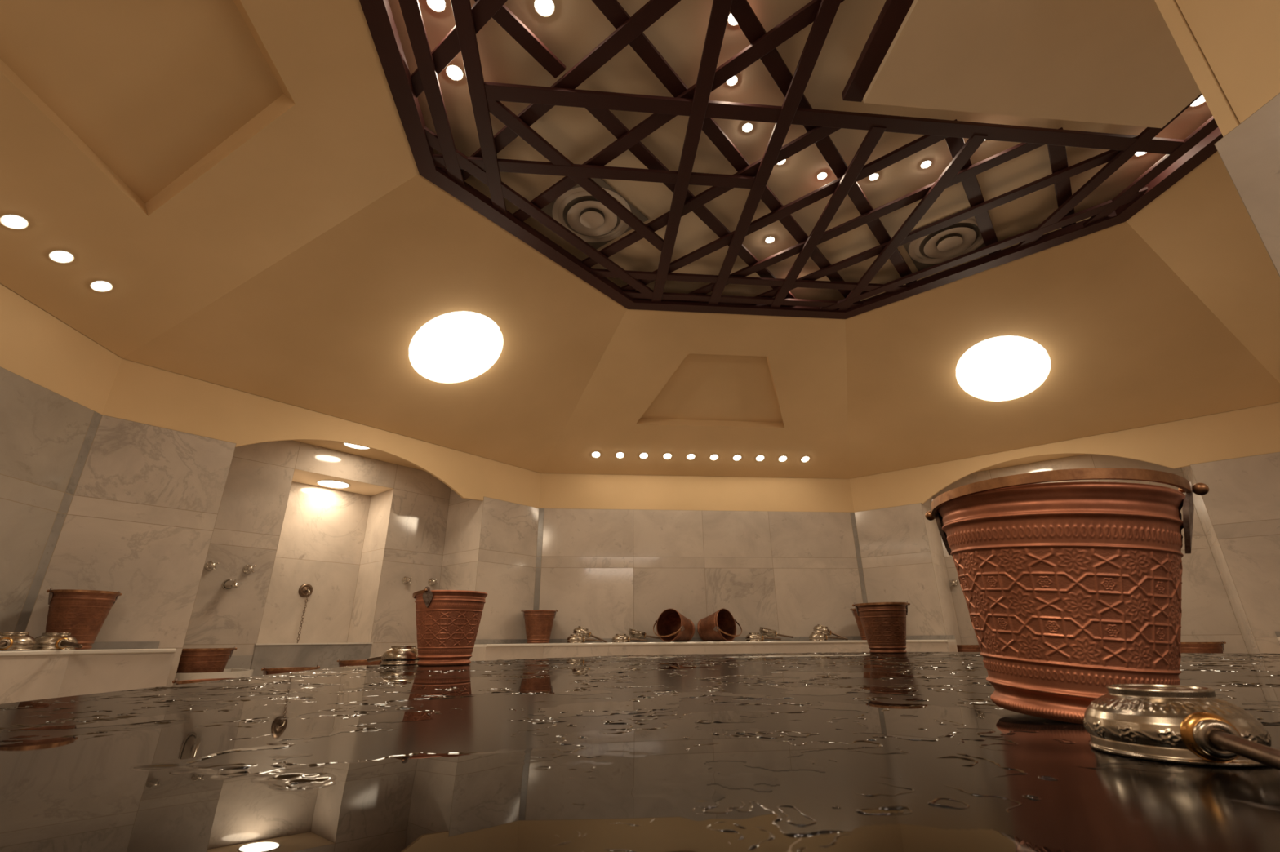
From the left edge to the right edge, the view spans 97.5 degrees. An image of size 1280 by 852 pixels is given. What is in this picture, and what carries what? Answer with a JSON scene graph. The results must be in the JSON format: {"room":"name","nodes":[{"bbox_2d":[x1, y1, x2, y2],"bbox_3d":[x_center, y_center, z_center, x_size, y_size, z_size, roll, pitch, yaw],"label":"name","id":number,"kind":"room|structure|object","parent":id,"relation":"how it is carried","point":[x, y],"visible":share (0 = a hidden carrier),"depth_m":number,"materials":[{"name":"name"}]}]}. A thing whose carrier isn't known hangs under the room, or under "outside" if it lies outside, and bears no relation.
{"room":"spa","nodes":[
{"label":"spa","id":0,"kind":"room"},
{"bbox_2d":[0,283,122,632],"bbox_3d":[-3.108,-0.041,1.562,0.004,2.177,3.494,2,-21,-5],"label":"wall","id":1,"kind":"structure","parent":0,"point":[56,382],"depth_m":3.03,"materials":[{"name":"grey stone"}]},
{"bbox_2d":[24,358,541,685],"bbox_3d":[-2.573,1.170,4.752,1.042,2.177,3.494,-17,-26,36],"label":"wall","id":2,"kind":"structure","parent":0,"point":[180,473],"depth_m":4.48,"materials":[{"name":"grey stone"}]},
{"bbox_2d":[204,560,218,571],"bbox_3d":[-3.150,1.027,4.130,0.068,0.072,0.072,-17,-26,36],"label":"valve","id":3,"kind":"object","parent":2,"relation":"attached to","point":[210,566],"visible":1,"depth_m":4.12,"materials":[{"name":"silver metal"}]},
{"bbox_2d":[222,579,237,590],"bbox_3d":[-3.018,1.168,4.155,0.176,0.080,0.080,-17,-26,36],"label":"spout","id":4,"kind":"object","parent":2,"relation":"attached to","point":[227,584],"visible":1,"depth_m":4.15,"materials":[{"name":"silver metal"}]},
{"bbox_2d":[224,655,253,669],"bbox_3d":[-2.960,1.745,4.134,0.021,0.100,0.165,-17,-26,36],"label":"block","id":5,"kind":"object","parent":2,"relation":"attached to","point":[243,662],"visible":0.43,"depth_m":4.14,"materials":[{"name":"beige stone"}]},
{"bbox_2d":[242,564,255,573],"bbox_3d":[-2.994,1.096,4.306,0.068,0.072,0.072,-17,-26,36],"label":"valve","id":6,"kind":"object","parent":2,"relation":"attached to","point":[247,569],"visible":1,"depth_m":4.30,"materials":[{"name":"silver metal"}]},
{"bbox_2d":[298,583,312,597],"bbox_3d":[-2.946,1.454,4.973,0.074,0.116,0.116,-17,-26,36],"label":"rosette","id":7,"kind":"object","parent":2,"relation":"attached to","point":[304,589],"visible":0.99,"depth_m":4.97,"materials":[{"name":"brown metal"}]},
{"bbox_2d":[297,594,308,643],"bbox_3d":[-2.898,1.651,4.826,0.019,0.408,0.116,9,-23,-23],"label":"chain","id":8,"kind":"object","parent":7,"relation":"hanging from","point":[307,594],"visible":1,"depth_m":4.83,"materials":[{"name":"brown metal"}]},
{"bbox_2d":[315,480,351,488],"bbox_3d":[-2.842,0.541,5.208,0.286,0.006,0.286,2,-21,-5],"label":"ceiling lamp","id":9,"kind":"object","parent":2,"relation":"attached to","point":[327,483],"visible":1,"depth_m":5.21,"materials":[{"name":"beige"}]},
{"bbox_2d":[342,443,370,449],"bbox_3d":[-2.462,0.165,4.905,0.242,0.006,0.242,2,-21,-5],"label":"ceiling lamp","id":10,"kind":"object","parent":2,"relation":"attached to","point":[351,446],"visible":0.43,"depth_m":4.96,"materials":[{"name":"beige"}]},
{"bbox_2d":[401,576,412,584],"bbox_3d":[-2.172,1.439,5.247,0.068,0.072,0.072,-17,-26,36],"label":"valve","id":11,"kind":"object","parent":2,"relation":"attached to","point":[406,580],"visible":1,"depth_m":5.24,"materials":[{"name":"silver metal"}]},
{"bbox_2d":[428,577,437,586],"bbox_3d":[-2.001,1.510,5.443,0.068,0.072,0.072,-17,-26,36],"label":"valve","id":12,"kind":"object","parent":2,"relation":"attached to","point":[431,581],"visible":1,"depth_m":5.43,"materials":[{"name":"silver metal"}]},
{"bbox_2d":[0,0,1279,479],"bbox_3d":[1.067,-1.419,2.527,8.415,1.033,8.415,2,-21,-5],"label":"ceiling","id":13,"kind":"structure","parent":0,"point":[251,195],"depth_m":3.67,"materials":[{"name":"paint"}]},
{"bbox_2d":[0,213,29,229],"bbox_3d":[-2.891,-0.944,2.595,0.084,0.042,0.092,-1,-21,0],"label":"recessed light","id":14,"kind":"object","parent":13,"relation":"in","point":[13,221],"visible":1,"depth_m":2.59,"materials":[{"name":"beige"}]},
{"bbox_2d":[48,249,74,263],"bbox_3d":[-2.916,-0.854,2.830,0.084,0.042,0.092,-1,-21,0],"label":"recessed light","id":15,"kind":"object","parent":13,"relation":"in","point":[57,255],"visible":1,"depth_m":2.82,"materials":[{"name":"beige"}]},
{"bbox_2d":[89,280,112,292],"bbox_3d":[-2.941,-0.764,3.066,0.084,0.042,0.092,-1,-21,0],"label":"recessed light","id":16,"kind":"object","parent":13,"relation":"in","point":[100,286],"visible":1,"depth_m":3.06,"materials":[{"name":"beige"}]},
{"bbox_2d":[426,0,445,12],"bbox_3d":[-0.931,-1.933,2.563,0.086,0.011,0.086,2,-21,-5],"label":"recessed light","id":17,"kind":"object","parent":13,"relation":"in","point":[438,6],"visible":1,"depth_m":2.57,"materials":[{"name":"beige"}]},
{"bbox_2d":[445,64,463,80],"bbox_3d":[-0.952,-1.811,2.882,0.086,0.011,0.086,2,-21,-5],"label":"recessed light","id":18,"kind":"object","parent":13,"relation":"in","point":[455,73],"visible":1,"depth_m":2.88,"materials":[{"name":"beige"}]},
{"bbox_2d":[408,311,501,378],"bbox_3d":[-1.467,-0.641,4.458,0.698,0.401,0.692,-7,-22,16],"label":"ceiling lamp","id":19,"kind":"object","parent":13,"relation":"attached to","point":[435,348],"visible":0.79,"depth_m":4.31,"materials":[{"name":"beige"}]},
{"bbox_2d":[533,0,555,16],"bbox_3d":[-0.440,-1.930,2.583,0.095,0.011,0.095,2,-21,-5],"label":"recessed light","id":20,"kind":"object","parent":13,"relation":"in","point":[543,7],"visible":1,"depth_m":2.58,"materials":[{"name":"beige"}]},
{"bbox_2d":[541,177,648,249],"bbox_3d":[-0.329,-1.428,3.856,0.550,0.043,0.550,-17,-26,36],"label":"ceiling vent","id":21,"kind":"object","parent":13,"relation":"in","point":[576,210],"visible":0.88,"depth_m":3.83,"materials":[{"name":"brown"}]},
{"bbox_2d":[591,451,599,457],"bbox_3d":[-0.464,0.303,5.925,0.092,0.042,0.084,4,-21,-11],"label":"recessed light","id":22,"kind":"object","parent":13,"relation":"in","point":[595,454],"visible":1,"depth_m":5.91,"materials":[{"name":"beige"}]},
{"bbox_2d":[615,452,624,457],"bbox_3d":[-0.211,0.309,5.949,0.092,0.042,0.084,4,-21,-11],"label":"recessed light","id":23,"kind":"object","parent":13,"relation":"in","point":[620,455],"visible":1,"depth_m":5.94,"materials":[{"name":"beige"}]},
{"bbox_2d":[639,453,648,458],"bbox_3d":[0.041,0.316,5.973,0.092,0.042,0.084,4,-21,-11],"label":"recessed light","id":24,"kind":"object","parent":13,"relation":"in","point":[643,455],"visible":1,"depth_m":5.96,"materials":[{"name":"beige"}]},
{"bbox_2d":[662,453,671,459],"bbox_3d":[0.293,0.323,5.997,0.092,0.042,0.084,4,-21,-11],"label":"recessed light","id":25,"kind":"object","parent":13,"relation":"in","point":[667,455],"visible":1,"depth_m":5.99,"materials":[{"name":"beige"}]},
{"bbox_2d":[686,453,695,459],"bbox_3d":[0.546,0.330,6.021,0.092,0.042,0.084,4,-21,-11],"label":"recessed light","id":26,"kind":"object","parent":13,"relation":"in","point":[691,456],"visible":1,"depth_m":6.01,"materials":[{"name":"beige"}]},
{"bbox_2d":[710,454,718,460],"bbox_3d":[0.798,0.337,6.045,0.092,0.042,0.084,4,-21,-11],"label":"recessed light","id":27,"kind":"object","parent":13,"relation":"in","point":[713,457],"visible":1,"depth_m":6.03,"materials":[{"name":"beige"}]},
{"bbox_2d":[726,75,737,85],"bbox_3d":[0.480,-1.805,2.935,0.061,0.011,0.061,2,-21,-5],"label":"recessed light","id":28,"kind":"object","parent":13,"relation":"in","point":[733,81],"visible":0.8,"depth_m":2.94,"materials":[{"name":"beige"}]},
{"bbox_2d":[728,13,737,26],"bbox_3d":[0.447,-1.916,2.641,0.068,0.011,0.068,2,-21,-5],"label":"recessed light","id":29,"kind":"object","parent":13,"relation":"in","point":[731,21],"visible":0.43,"depth_m":2.65,"materials":[{"name":"beige"}]},
{"bbox_2d":[733,454,741,461],"bbox_3d":[1.050,0.343,6.069,0.092,0.042,0.084,4,-21,-11],"label":"recessed light","id":30,"kind":"object","parent":13,"relation":"in","point":[737,457],"visible":1,"depth_m":6.06,"materials":[{"name":"beige"}]},
{"bbox_2d":[742,123,752,132],"bbox_3d":[0.614,-1.702,3.208,0.061,0.011,0.061,2,-21,-5],"label":"recessed light","id":31,"kind":"object","parent":13,"relation":"in","point":[747,127],"visible":1,"depth_m":3.20,"materials":[{"name":"beige"}]},
{"bbox_2d":[755,455,764,461],"bbox_3d":[1.303,0.350,6.093,0.092,0.042,0.084,4,-21,-11],"label":"recessed light","id":32,"kind":"object","parent":13,"relation":"in","point":[759,458],"visible":1,"depth_m":6.08,"materials":[{"name":"beige"}]},
{"bbox_2d":[764,236,774,243],"bbox_3d":[0.951,-1.360,4.113,0.068,0.011,0.068,2,-21,-5],"label":"recessed light","id":33,"kind":"object","parent":13,"relation":"in","point":[771,239],"visible":1,"depth_m":4.11,"materials":[{"name":"beige"}]},
{"bbox_2d":[777,159,786,164],"bbox_3d":[0.860,-1.619,3.432,0.061,0.011,0.061,2,-21,-5],"label":"recessed light","id":34,"kind":"object","parent":13,"relation":"in","point":[784,161],"visible":0.39,"depth_m":3.44,"materials":[{"name":"beige"}]},
{"bbox_2d":[778,455,786,462],"bbox_3d":[1.555,0.357,6.117,0.092,0.042,0.084,4,-21,-11],"label":"recessed light","id":35,"kind":"object","parent":13,"relation":"in","point":[781,459],"visible":1,"depth_m":6.11,"materials":[{"name":"beige"}]},
{"bbox_2d":[359,0,1222,319],"bbox_3d":[1.064,-1.805,2.674,4.573,0.128,4.573,2,-21,-5],"label":"lattice","id":36,"kind":"object","parent":13,"relation":"attached to","point":[1182,157],"visible":1,"depth_m":3.27,"materials":[{"name":"red wood"}]},
{"bbox_2d":[800,456,809,462],"bbox_3d":[1.808,0.363,6.141,0.092,0.042,0.084,4,-21,-11],"label":"recessed light","id":37,"kind":"object","parent":13,"relation":"in","point":[805,459],"visible":1,"depth_m":6.13,"materials":[{"name":"beige"}]},
{"bbox_2d":[817,172,826,179],"bbox_3d":[1.151,-1.578,3.548,0.061,0.011,0.061,2,-21,-5],"label":"recessed light","id":38,"kind":"object","parent":13,"relation":"in","point":[821,175],"visible":1,"depth_m":3.54,"materials":[{"name":"beige"}]},
{"bbox_2d":[868,173,879,181],"bbox_3d":[1.482,-1.576,3.559,0.061,0.011,0.061,2,-21,-5],"label":"recessed light","id":39,"kind":"object","parent":13,"relation":"in","point":[874,176],"visible":0.98,"depth_m":3.55,"materials":[{"name":"beige"}]},
{"bbox_2d":[920,160,931,168],"bbox_3d":[1.767,-1.613,3.469,0.061,0.011,0.061,2,-21,-5],"label":"recessed light","id":40,"kind":"object","parent":13,"relation":"in","point":[926,164],"visible":1,"depth_m":3.46,"materials":[{"name":"beige"}]},
{"bbox_2d":[902,207,985,271],"bbox_3d":[2.272,-1.350,4.125,0.550,0.043,0.550,-17,-26,36],"label":"ceiling vent","id":41,"kind":"object","parent":13,"relation":"in","point":[962,237],"visible":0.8,"depth_m":4.14,"materials":[{"name":"beige metal"}]},
{"bbox_2d":[955,336,1048,397],"bbox_3d":[3.148,-0.518,4.896,0.689,0.401,0.698,-10,-23,23],"label":"ceiling lamp","id":42,"kind":"object","parent":13,"relation":"attached to","point":[1022,362],"visible":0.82,"depth_m":4.76,"materials":[{"name":"beige"}]},
{"bbox_2d":[862,0,1201,128],"bbox_3d":[2.078,-2.128,1.857,1.664,0.198,2.373,2,-21,-5],"label":"ceiling panel","id":43,"kind":"object","parent":13,"relation":"attached to","point":[1117,62],"depth_m":2.65,"materials":[{"name":"beige paint"}]},
{"bbox_2d":[1134,151,1146,155],"bbox_3d":[3.032,-1.658,3.384,0.081,0.011,0.081,2,-21,-5],"label":"recessed light","id":44,"kind":"object","parent":13,"relation":"in","point":[1138,153],"visible":0.26,"depth_m":3.40,"materials":[{"name":"beige"}]},
{"bbox_2d":[1190,95,1204,106],"bbox_3d":[3.055,-1.779,3.067,0.081,0.011,0.081,2,-21,-5],"label":"recessed light","id":45,"kind":"object","parent":13,"relation":"in","point":[1200,100],"visible":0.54,"depth_m":3.07,"materials":[{"name":"beige"}]},
{"bbox_2d":[533,473,867,643],"bbox_3d":[0.670,1.567,5.873,3.494,2.177,0.004,2,-21,-5],"label":"wall","id":46,"kind":"structure","parent":0,"point":[615,553],"depth_m":5.95,"materials":[{"name":"grey stone"}]},
{"bbox_2d":[849,402,1279,653],"bbox_3d":[4.082,1.348,5.384,3.494,2.177,1.042,-17,-26,36],"label":"wall","id":47,"kind":"structure","parent":0,"point":[1230,594],"depth_m":4.85,"materials":[{"name":"grey stone"}]},
{"bbox_2d":[949,579,958,586],"bbox_3d":[3.338,1.670,5.977,0.072,0.072,0.068,-17,-26,36],"label":"valve","id":48,"kind":"object","parent":47,"relation":"attached to","point":[954,583],"visible":1,"depth_m":5.97,"materials":[{"name":"silver metal"}]},
{"bbox_2d":[1154,0,1279,276],"bbox_3d":[2.139,-0.952,0.987,0.854,2.623,1.358,2,-21,-5],"label":"wall pier","id":49,"kind":"object","parent":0,"point":[1230,49],"visible":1,"depth_m":1.55,"materials":[{"name":"beige paint"}]},
{"label":"floor","id":50,"kind":"structure","parent":0,"visible":0},
{"bbox_2d":[0,641,176,703],"bbox_3d":[-2.772,0.833,1.485,0.694,0.484,3.897,2,-21,-5],"label":"bench","id":51,"kind":"object","parent":50,"relation":"on","point":[108,666],"visible":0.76,"depth_m":2.85,"materials":[{"name":"white stone"}]},
{"bbox_2d":[0,632,35,650],"bbox_3d":[-2.899,0.983,2.563,0.174,0.080,0.355,14,-25,-33],"label":"ladle","id":52,"kind":"object","parent":51,"relation":"on","point":[8,641],"visible":0.99,"depth_m":2.60,"materials":[{"name":"silver metal"}]},
{"bbox_2d":[0,637,13,649],"bbox_3d":[-2.898,0.992,2.558,0.055,0.055,0.018,14,-25,-33],"label":"socket","id":53,"kind":"object","parent":52,"relation":"attached to","point":[8,642],"depth_m":2.56,"materials":[{"name":"gold metal"}]},
{"bbox_2d":[33,632,82,650],"bbox_3d":[-2.874,1.073,2.801,0.355,0.080,0.174,-10,-23,23],"label":"ladle","id":54,"kind":"object","parent":51,"relation":"on","point":[47,641],"visible":0.88,"depth_m":2.78,"materials":[{"name":"silver metal"}]},
{"bbox_2d":[54,637,69,648],"bbox_3d":[-2.872,1.082,2.797,0.018,0.055,0.055,-10,-23,23],"label":"socket","id":55,"kind":"object","parent":54,"relation":"attached to","point":[59,642],"depth_m":2.79,"materials":[{"name":"gold metal"}]},
{"bbox_2d":[44,587,121,649],"bbox_3d":[-3.042,1.043,3.034,0.282,0.306,0.282,0,-21,-2],"label":"bucket","id":56,"kind":"object","parent":51,"relation":"on","point":[82,614],"visible":0.83,"depth_m":2.97,"materials":[{"name":"brown metal"}]},
{"bbox_2d":[172,675,251,684],"bbox_3d":[-2.225,1.457,2.889,0.313,0.306,0.313,-3,-21,7],"label":"bucket","id":57,"kind":"object","parent":50,"relation":"on","point":[184,682],"visible":0.06,"depth_m":2.85,"materials":[{"name":"brown metal"}]},
{"bbox_2d":[173,668,253,684],"bbox_3d":[-2.876,1.774,3.694,0.604,0.300,0.476,-17,-26,36],"label":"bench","id":58,"kind":"object","parent":50,"relation":"on","point":[228,673],"visible":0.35,"depth_m":3.54,"materials":[{"name":"white stone"}]},
{"bbox_2d":[176,646,237,672],"bbox_3d":[-2.871,1.602,3.663,0.313,0.306,0.313,-5,-21,11],"label":"bucket","id":59,"kind":"object","parent":58,"relation":"on","point":[192,660],"visible":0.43,"depth_m":3.59,"materials":[{"name":"brown metal"}]},
{"bbox_2d":[261,664,319,675],"bbox_3d":[-2.285,1.719,3.639,0.313,0.306,0.313,3,-21,-8],"label":"bucket","id":60,"kind":"object","parent":50,"relation":"on","point":[273,670],"visible":0.14,"depth_m":3.57,"materials":[{"name":"brown metal"}]},
{"bbox_2d":[337,658,381,666],"bbox_3d":[-2.176,1.959,4.334,0.313,0.306,0.313,18,-27,-39],"label":"bucket","id":61,"kind":"object","parent":50,"relation":"on","point":[341,663],"visible":0.12,"depth_m":4.26,"materials":[{"name":"brown metal"}]},
{"bbox_2d":[0,652,1279,851],"bbox_3d":[1.089,0.913,1.639,4.480,0.376,4.480,2,-21,-5],"label":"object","id":62,"kind":"object","parent":50,"relation":"on","point":[1203,808],"visible":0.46,"depth_m":0.50,"materials":[{"name":"clear liquid"}]},
{"bbox_2d":[367,645,418,665],"bbox_3d":[-1.114,1.023,2.511,0.341,0.077,0.167,-14,-25,32],"label":"ladle","id":63,"kind":"object","parent":62,"relation":"on","point":[396,655],"visible":0.91,"depth_m":2.41,"materials":[{"name":"silver metal"}]},
{"bbox_2d":[412,586,488,666],"bbox_3d":[-0.829,0.863,2.421,0.313,0.306,0.313,3,-21,-9],"label":"bucket","id":64,"kind":"object","parent":62,"relation":"on","point":[448,621],"visible":1,"depth_m":2.32,"materials":[{"name":"brown metal"}]},
{"bbox_2d":[0,651,1279,851],"bbox_3d":[1.063,0.831,1.957,4.461,0.004,3.922,2,-21,-5],"label":"water","id":65,"kind":"object","parent":62,"relation":"on","point":[638,790],"visible":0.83,"depth_m":0.40,"materials":[{"name":"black liquid"}]},
{"bbox_2d":[852,601,910,653],"bbox_3d":[1.552,1.277,3.566,0.313,0.306,0.313,12,-24,-29],"label":"bucket","id":66,"kind":"object","parent":62,"relation":"on","point":[883,624],"visible":1,"depth_m":3.47,"materials":[{"name":"brown metal"}]},
{"bbox_2d":[924,467,1208,724],"bbox_3d":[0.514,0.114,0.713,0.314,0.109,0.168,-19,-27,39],"label":"bucket","id":67,"kind":"object","parent":62,"relation":"on","point":[1071,591],"visible":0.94,"depth_m":0.64,"materials":[{"name":"brown metal"}]},
{"bbox_2d":[1083,684,1279,770],"bbox_3d":[0.417,0.215,0.390,0.115,0.049,0.297,-6,-22,15],"label":"ladle","id":68,"kind":"object","parent":62,"relation":"on","point":[1170,723],"visible":1,"depth_m":0.43,"materials":[{"name":"silver metal"}]},
{"bbox_2d":[1180,711,1241,763],"bbox_3d":[0.425,0.231,0.414,0.037,0.034,0.012,-6,-22,15],"label":"socket","id":69,"kind":"object","parent":68,"relation":"attached to","point":[1202,733],"depth_m":0.42,"materials":[{"name":"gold metal"}]},
{"bbox_2d":[469,635,958,661],"bbox_3d":[0.716,2.217,5.203,4.577,0.484,0.786,2,-21,-5],"label":"bench","id":70,"kind":"object","parent":50,"relation":"on","point":[488,649],"visible":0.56,"depth_m":5.27,"materials":[{"name":"white stone"}]},
{"bbox_2d":[521,608,558,643],"bbox_3d":[-0.964,1.906,5.349,0.313,0.306,0.313,-8,-22,18],"label":"bucket","id":71,"kind":"object","parent":70,"relation":"on","point":[538,623],"visible":0.99,"depth_m":5.25,"materials":[{"name":"brown metal"}]},
{"bbox_2d":[566,634,602,643],"bbox_3d":[-0.525,2.015,5.326,0.341,0.077,0.167,-1,-21,2],"label":"ladle","id":72,"kind":"object","parent":70,"relation":"on","point":[573,638],"visible":1,"depth_m":5.28,"materials":[{"name":"silver metal"}]},
{"bbox_2d":[566,634,584,643],"bbox_3d":[-0.612,2.017,5.330,0.168,0.077,0.168,-1,-21,2],"label":"bowl","id":73,"kind":"object","parent":72,"relation":"on","point":[574,638],"depth_m":5.27,"materials":[{"name":"silver metal"}]},
{"bbox_2d":[573,626,606,642],"bbox_3d":[-0.491,2.011,5.420,0.318,0.155,0.169,5,-21,-13],"label":"ladle","id":74,"kind":"object","parent":72,"relation":"on","point":[584,632],"visible":1,"depth_m":5.36,"materials":[{"name":"silver metal"}]},
{"bbox_2d":[573,626,590,638],"bbox_3d":[-0.557,1.980,5.412,0.168,0.077,0.168,14,-19,10],"label":"bowl","id":75,"kind":"object","parent":74,"relation":"on","point":[584,632],"depth_m":5.35,"materials":[{"name":"silver metal"}]},
{"bbox_2d":[612,634,647,642],"bbox_3d":[-0.099,2.027,5.368,0.341,0.077,0.167,-3,-21,8],"label":"ladle","id":76,"kind":"object","parent":70,"relation":"on","point":[617,637],"visible":0.95,"depth_m":5.33,"materials":[{"name":"silver metal"}]},
{"bbox_2d":[612,634,629,642],"bbox_3d":[-0.185,2.032,5.380,0.168,0.077,0.168,-3,-21,8],"label":"bowl","id":77,"kind":"object","parent":76,"relation":"on","point":[617,637],"depth_m":5.32,"materials":[{"name":"silver metal"}]},
{"bbox_2d":[628,628,660,639],"bbox_3d":[0.044,2.024,5.465,0.323,0.106,0.169,-7,-22,17],"label":"ladle","id":78,"kind":"object","parent":70,"relation":"on","point":[634,633],"visible":0.84,"depth_m":5.43,"materials":[{"name":"silver metal"}]},
{"bbox_2d":[628,628,645,639],"bbox_3d":[-0.034,2.037,5.486,0.168,0.077,0.168,13,-20,5],"label":"bowl","id":79,"kind":"object","parent":78,"relation":"on","point":[634,633],"depth_m":5.43,"materials":[{"name":"silver metal"}]},
{"bbox_2d":[653,608,694,641],"bbox_3d":[0.320,1.947,5.489,0.331,0.305,0.429,-11,-23,26],"label":"bucket","id":80,"kind":"object","parent":70,"relation":"on","point":[671,625],"visible":1,"depth_m":5.51,"materials":[{"name":"brown metal"}]},
{"bbox_2d":[697,608,742,641],"bbox_3d":[0.796,1.969,5.558,0.328,0.305,0.428,13,-25,-31],"label":"bucket","id":81,"kind":"object","parent":70,"relation":"on","point":[720,625],"visible":1,"depth_m":5.55,"materials":[{"name":"brown metal"}]},
{"bbox_2d":[745,632,781,641],"bbox_3d":[1.204,2.062,5.492,0.341,0.077,0.167,-3,-21,8],"label":"ladle","id":82,"kind":"object","parent":70,"relation":"on","point":[751,637],"visible":1,"depth_m":5.45,"materials":[{"name":"silver metal"}]},
{"bbox_2d":[745,632,762,641],"bbox_3d":[1.119,2.067,5.503,0.168,0.077,0.168,-3,-21,8],"label":"bowl","id":83,"kind":"object","parent":82,"relation":"on","point":[752,637],"depth_m":5.44,"materials":[{"name":"silver metal"}]},
{"bbox_2d":[759,626,793,638],"bbox_3d":[1.351,2.054,5.588,0.322,0.109,0.169,-8,-22,19],"label":"ladle","id":84,"kind":"object","parent":70,"relation":"on","point":[768,633],"visible":0.94,"depth_m":5.56,"materials":[{"name":"silver metal"}]},
{"bbox_2d":[759,626,776,637],"bbox_3d":[1.274,2.068,5.612,0.168,0.077,0.168,13,-20,7],"label":"bowl","id":85,"kind":"object","parent":84,"relation":"on","point":[768,633],"depth_m":5.56,"materials":[{"name":"silver metal"}]},
{"bbox_2d":[808,632,844,640],"bbox_3d":[1.838,2.072,5.533,0.341,0.077,0.167,-3,-21,8],"label":"ladle","id":86,"kind":"object","parent":70,"relation":"on","point":[814,636],"visible":1,"depth_m":5.50,"materials":[{"name":"silver metal"}]},
{"bbox_2d":[808,632,826,640],"bbox_3d":[1.752,2.077,5.545,0.168,0.077,0.168,-3,-21,8],"label":"bowl","id":87,"kind":"object","parent":86,"relation":"on","point":[814,636],"depth_m":5.49,"materials":[{"name":"silver metal"}]},
{"bbox_2d":[813,624,848,640],"bbox_3d":[1.894,2.071,5.637,0.318,0.155,0.169,3,-21,-10],"label":"ladle","id":88,"kind":"object","parent":70,"relation":"on","point":[819,628],"visible":0.95,"depth_m":5.58,"materials":[{"name":"silver metal"}]},
{"bbox_2d":[813,624,830,635],"bbox_3d":[1.826,2.041,5.633,0.168,0.077,0.168,13,-18,13],"label":"bowl","id":89,"kind":"object","parent":88,"relation":"on","point":[819,628],"depth_m":5.58,"materials":[{"name":"silver metal"}]},
{"bbox_2d":[849,608,866,639],"bbox_3d":[2.292,1.965,5.587,0.313,0.306,0.313,6,-22,-16],"label":"bucket","id":90,"kind":"object","parent":70,"relation":"on","point":[861,631],"visible":0.21,"depth_m":5.56,"materials":[{"name":"brown metal"}]},
{"bbox_2d":[1275,631,1279,644],"bbox_3d":[4.927,1.040,2.219,0.659,0.484,3.904,2,-21,-5],"label":"bench","id":91,"kind":"object","parent":50,"relation":"on","point":[1277,633],"visible":1,"depth_m":4.09,"materials":[{"name":"white stone"}]},
{"bbox_3d":[3.180,2.464,5.373,0.523,0.100,0.523,2,-21,-5],"label":"marble step","id":92,"kind":"structure","parent":50,"relation":"on","visible":0},
{"bbox_2d":[956,644,981,652],"bbox_3d":[3.176,2.272,5.443,0.313,0.306,0.313,3,-21,-9],"label":"bucket","id":93,"kind":"object","parent":92,"relation":"on","point":[961,648],"visible":0.12,"depth_m":5.36,"materials":[{"name":"brown metal"}]},
{"bbox_3d":[4.471,2.068,4.390,0.523,0.117,0.523,2,-21,-5],"label":"marble step","id":94,"kind":"structure","parent":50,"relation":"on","visible":0},
{"bbox_2d":[1180,640,1226,653],"bbox_3d":[4.467,1.868,4.463,0.313,0.306,0.313,3,-21,-9],"label":"bucket","id":95,"kind":"object","parent":94,"relation":"on","point":[1185,647],"visible":0.19,"depth_m":4.39,"materials":[{"name":"brown metal"}]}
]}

